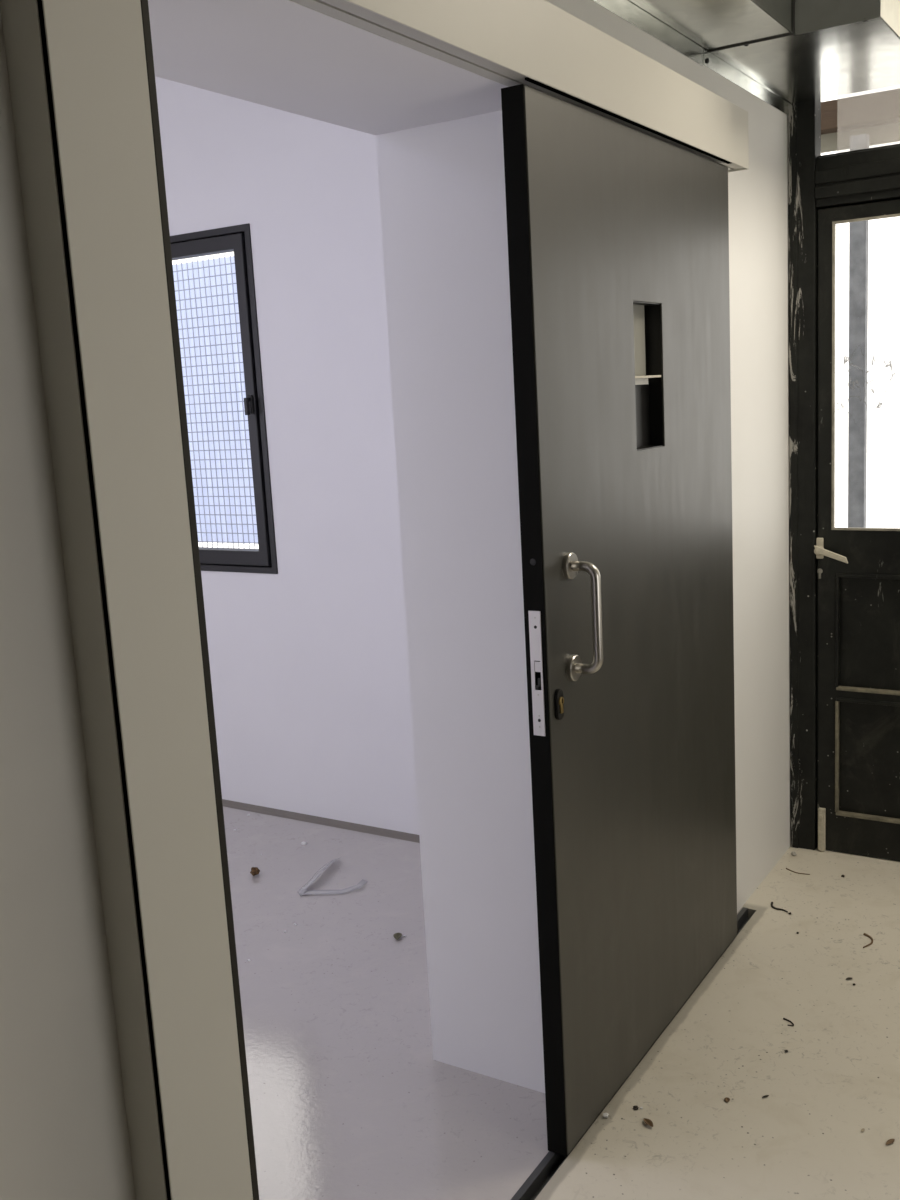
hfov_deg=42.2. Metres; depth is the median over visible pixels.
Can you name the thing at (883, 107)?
beam
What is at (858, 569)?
door
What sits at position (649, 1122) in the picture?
dry leaf
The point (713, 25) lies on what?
air duct
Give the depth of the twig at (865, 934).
3.26 m
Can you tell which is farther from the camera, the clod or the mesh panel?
the mesh panel
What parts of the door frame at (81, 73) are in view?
post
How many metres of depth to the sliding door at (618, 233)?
2.50 m
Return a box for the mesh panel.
[173,253,257,548]
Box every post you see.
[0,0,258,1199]
[848,134,868,527]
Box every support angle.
[591,0,707,65]
[703,52,791,114]
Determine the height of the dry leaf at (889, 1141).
0.003 m
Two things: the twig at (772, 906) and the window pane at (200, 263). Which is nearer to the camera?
the twig at (772, 906)
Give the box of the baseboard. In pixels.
[222,799,419,842]
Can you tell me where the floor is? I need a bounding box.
[223,806,899,1199]
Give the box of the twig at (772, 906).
[771,902,787,911]
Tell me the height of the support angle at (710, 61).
0.029 m
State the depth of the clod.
3.93 m
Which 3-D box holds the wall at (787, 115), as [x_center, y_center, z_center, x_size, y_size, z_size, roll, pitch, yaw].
[2.322,-0.490,3.000,3.646,2.800,0.145,3,12,32]
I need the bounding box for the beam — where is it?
[821,88,899,134]
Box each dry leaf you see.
[393,933,401,939]
[643,1118,652,1126]
[886,1139,894,1144]
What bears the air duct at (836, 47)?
attached to the wall at (436, 124)
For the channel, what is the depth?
2.40 m
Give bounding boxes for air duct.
[628,0,793,52]
[710,0,899,103]
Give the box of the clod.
[250,867,259,875]
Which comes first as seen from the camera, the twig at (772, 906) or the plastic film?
the twig at (772, 906)
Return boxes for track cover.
[290,0,748,171]
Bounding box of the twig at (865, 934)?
[863,933,872,947]
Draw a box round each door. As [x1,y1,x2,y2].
[501,84,736,1156]
[814,199,899,860]
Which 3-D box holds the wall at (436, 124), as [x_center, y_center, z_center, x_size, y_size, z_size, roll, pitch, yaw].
[-0.672,-0.021,1.294,0.396,2.800,6.005,3,12,32]
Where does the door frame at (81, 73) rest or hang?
attached to the wall at (436, 124)
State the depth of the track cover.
2.12 m
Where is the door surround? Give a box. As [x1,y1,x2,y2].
[788,99,899,849]
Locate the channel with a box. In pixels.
[511,907,755,1199]
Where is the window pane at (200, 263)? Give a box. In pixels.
[173,256,257,543]
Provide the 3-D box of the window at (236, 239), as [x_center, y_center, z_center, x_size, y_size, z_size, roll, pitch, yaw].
[-1.100,-0.733,4.468,1.014,1.248,0.100,3,12,32]
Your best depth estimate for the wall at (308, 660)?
4.14 m
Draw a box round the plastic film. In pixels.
[298,857,367,895]
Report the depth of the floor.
2.76 m
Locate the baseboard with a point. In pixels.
(226, 803)
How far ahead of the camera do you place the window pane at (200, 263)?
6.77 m
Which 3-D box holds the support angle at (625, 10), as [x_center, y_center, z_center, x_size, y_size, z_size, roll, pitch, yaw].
[-0.720,-0.888,0.748,0.016,0.033,5.153,3,12,32]
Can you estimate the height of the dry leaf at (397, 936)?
0.008 m
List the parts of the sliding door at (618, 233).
lock plate, pull handle, slot panel, slot panel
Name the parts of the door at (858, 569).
handle plate, lever, moulding, moulding, glass pane, moulding, moulding, moulding, moulding, panel, panel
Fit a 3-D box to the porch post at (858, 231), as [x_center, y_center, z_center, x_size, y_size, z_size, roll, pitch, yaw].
[1.470,-0.403,4.207,0.115,2.420,0.100,3,12,32]
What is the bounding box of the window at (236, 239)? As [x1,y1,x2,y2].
[170,223,277,573]
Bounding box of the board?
[821,122,899,152]
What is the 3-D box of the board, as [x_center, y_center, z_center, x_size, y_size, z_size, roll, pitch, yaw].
[2.044,-1.616,3.740,2.600,0.095,0.015,3,12,32]
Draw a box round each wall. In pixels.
[0,0,789,1199]
[155,76,418,834]
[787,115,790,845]

